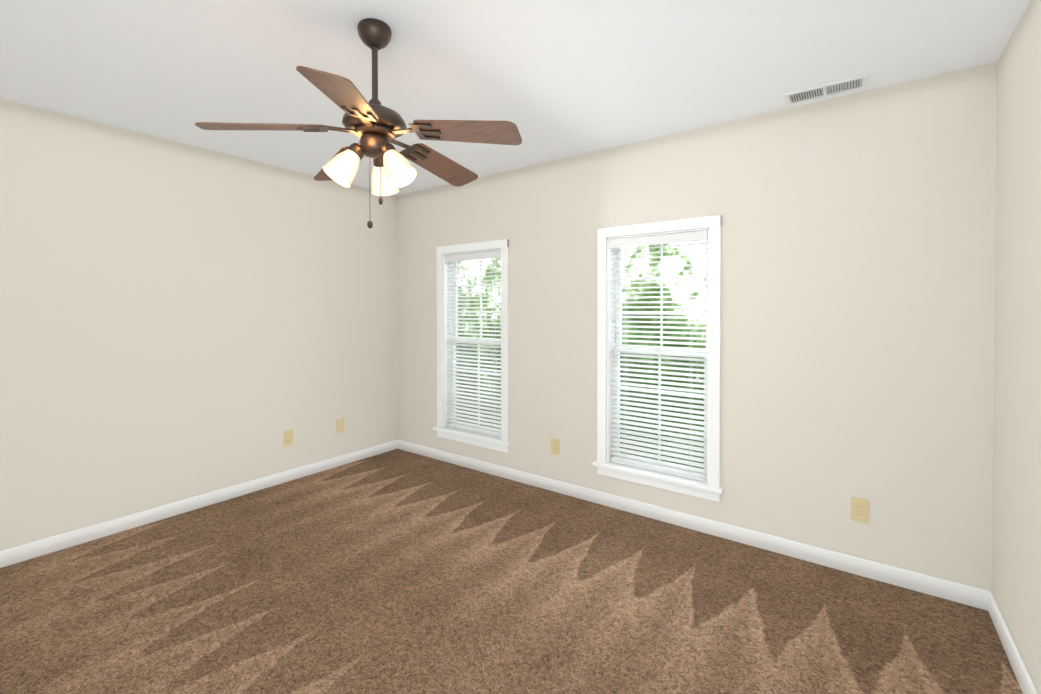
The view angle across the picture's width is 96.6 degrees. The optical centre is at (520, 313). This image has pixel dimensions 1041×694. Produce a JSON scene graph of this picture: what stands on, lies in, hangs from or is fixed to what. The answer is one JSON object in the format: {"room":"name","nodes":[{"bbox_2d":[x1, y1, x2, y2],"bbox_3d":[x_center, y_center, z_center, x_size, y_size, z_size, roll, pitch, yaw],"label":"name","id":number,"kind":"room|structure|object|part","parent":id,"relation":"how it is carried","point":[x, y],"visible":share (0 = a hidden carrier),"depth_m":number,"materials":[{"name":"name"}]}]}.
{"room":"empty bedroom","nodes":[
{"label":"empty bedroom","id":0,"kind":"room"},
{"bbox_2d":[0,99,397,550],"bbox_3d":[-2.305,0.097,3.091,0.150,2.440,3.860,0,1,36],"label":"wall","id":1,"kind":"structure","parent":0,"point":[179,321],"depth_m":3.00,"materials":[{"name":"paint"}]},
{"bbox_2d":[0,440,396,567],"bbox_3d":[-2.243,1.273,3.049,0.014,0.088,3.546,0,1,36],"label":"baseboard","id":2,"kind":"structure","parent":1,"relation":"attached to","point":[25,552],"depth_m":3.00,"materials":[{"name":"white wood"}]},
{"bbox_2d":[284,430,292,445],"bbox_3d":[-1.816,0.971,3.631,0.010,0.115,0.070,0,1,36],"label":"electrical outlet","id":3,"kind":"object","parent":1,"relation":"attached to","point":[288,437],"visible":1,"depth_m":3.63,"materials":[{"name":"beige plastic"}]},
{"bbox_2d":[337,418,343,432],"bbox_3d":[-1.546,0.963,3.992,0.017,0.115,0.070,0,1,36],"label":"electrical outlet","id":4,"kind":"object","parent":1,"relation":"attached to","point":[340,425],"visible":1,"depth_m":3.99,"materials":[{"name":"beige plastic"}]},
{"bbox_2d":[0,449,1022,693],"bbox_3d":[-0.597,1.379,1.849,4.389,0.100,3.860,0,1,36],"label":"floor","id":5,"kind":"structure","parent":0,"point":[396,571],"depth_m":2.09,"materials":[{"name":"carpet"}]},
{"bbox_2d":[0,0,1030,195],"bbox_3d":[-0.597,-1.161,1.823,4.389,0.100,3.860,0,1,36],"label":"ceiling","id":6,"kind":"structure","parent":0,"point":[552,80],"depth_m":2.05,"materials":[{"name":"paint"}]},
{"bbox_2d":[195,18,521,228],"bbox_3d":[-0.553,-0.721,1.837,1.130,0.780,1.101,0,1,36],"label":"fan","id":7,"kind":"object","parent":6,"relation":"hanging from","point":[374,125],"visible":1,"depth_m":1.74,"materials":[{"name":"brown wood"}]},
{"bbox_2d":[783,74,867,105],"bbox_3d":[1.516,-1.109,2.312,0.345,0.014,0.150,0,1,36],"label":"ceiling vent","id":8,"kind":"object","parent":6,"relation":"in","point":[830,89],"visible":1,"depth_m":2.30,"materials":[{"name":"white metal"}]},
{"bbox_2d":[397,62,996,591],"bbox_3d":[0.501,0.094,3.331,4.089,2.440,0.150,0,1,36],"label":"wall","id":9,"kind":"structure","parent":0,"point":[857,294],"depth_m":2.49,"materials":[{"name":"paint"}]},
{"bbox_2d":[433,239,510,452],"bbox_3d":[-0.385,0.254,3.956,0.840,1.692,0.195,0,1,36],"label":"window","id":10,"kind":"structure","parent":9,"relation":"in","point":[502,444],"depth_m":4.05,"materials":[{"name":"white wood"}]},
{"bbox_2d":[444,250,500,438],"bbox_3d":[-0.400,0.248,3.936,0.642,1.522,0.076,0,1,36],"label":"window blind","id":11,"kind":"object","parent":10,"relation":"attached to","point":[474,256],"visible":0.79,"depth_m":3.93,"materials":[{"name":"white plastic"}]},
{"bbox_3d":[-0.354,0.248,3.998,0.646,1.528,0.070,0,1,36],"label":"window sash","id":12,"kind":"part","parent":10,"relation":"part of","materials":[{"name":"white wood"}]},
{"bbox_2d":[551,438,558,454],"bbox_3d":[0.254,0.978,3.423,0.070,0.115,0.010,0,1,36],"label":"electrical outlet","id":13,"kind":"object","parent":9,"relation":"attached to","point":[554,446],"visible":1,"depth_m":3.42,"materials":[{"name":"beige plastic"}]},
{"bbox_2d":[593,215,723,501],"bbox_3d":[0.891,0.263,3.018,0.840,1.692,0.195,0,1,36],"label":"window","id":14,"kind":"structure","parent":9,"relation":"in","point":[711,489],"depth_m":3.00,"materials":[{"name":"white wood"}]},
{"bbox_2d":[609,230,707,481],"bbox_3d":[0.877,0.258,2.998,0.642,1.522,0.076,0,1,36],"label":"window blind","id":15,"kind":"object","parent":14,"relation":"attached to","point":[690,237],"visible":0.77,"depth_m":2.99,"materials":[{"name":"white plastic"}]},
{"bbox_3d":[0.922,0.258,3.060,0.646,1.528,0.070,0,1,36],"label":"window sash","id":16,"kind":"part","parent":14,"relation":"part of","materials":[{"name":"white wood"}]},
{"bbox_2d":[397,439,991,610],"bbox_3d":[0.453,1.271,3.276,4.089,0.088,0.014,0,1,36],"label":"baseboard","id":17,"kind":"structure","parent":9,"relation":"attached to","point":[941,588],"depth_m":2.65,"materials":[{"name":"white wood"}]},
{"bbox_2d":[851,497,867,522],"bbox_3d":[1.716,0.994,2.348,0.070,0.115,0.010,0,1,36],"label":"electrical outlet","id":18,"kind":"object","parent":9,"relation":"attached to","point":[859,510],"visible":1,"depth_m":2.35,"materials":[{"name":"beige plastic"}]},
{"bbox_2d":[992,0,1040,693],"bbox_3d":[1.111,0.122,0.581,0.150,2.440,3.860,0,1,36],"label":"wall","id":19,"kind":"structure","parent":0,"point":[1016,556],"depth_m":1.73,"materials":[{"name":"paint"}]},
{"bbox_2d":[988,592,1037,693],"bbox_3d":[1.040,1.297,0.636,0.014,0.088,3.546,0,1,36],"label":"baseboard","id":20,"kind":"structure","parent":19,"relation":"attached to","point":[1022,675],"depth_m":1.76,"materials":[{"name":"white wood"}]},
{"label":"outside","id":21,"kind":"structure","parent":0,"visible":0},
{"bbox_2d":[461,241,705,468],"bbox_3d":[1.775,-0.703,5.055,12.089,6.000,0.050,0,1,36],"label":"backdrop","id":22,"kind":"structure","parent":21,"point":[657,289],"depth_m":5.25,"materials":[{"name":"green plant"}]}
]}

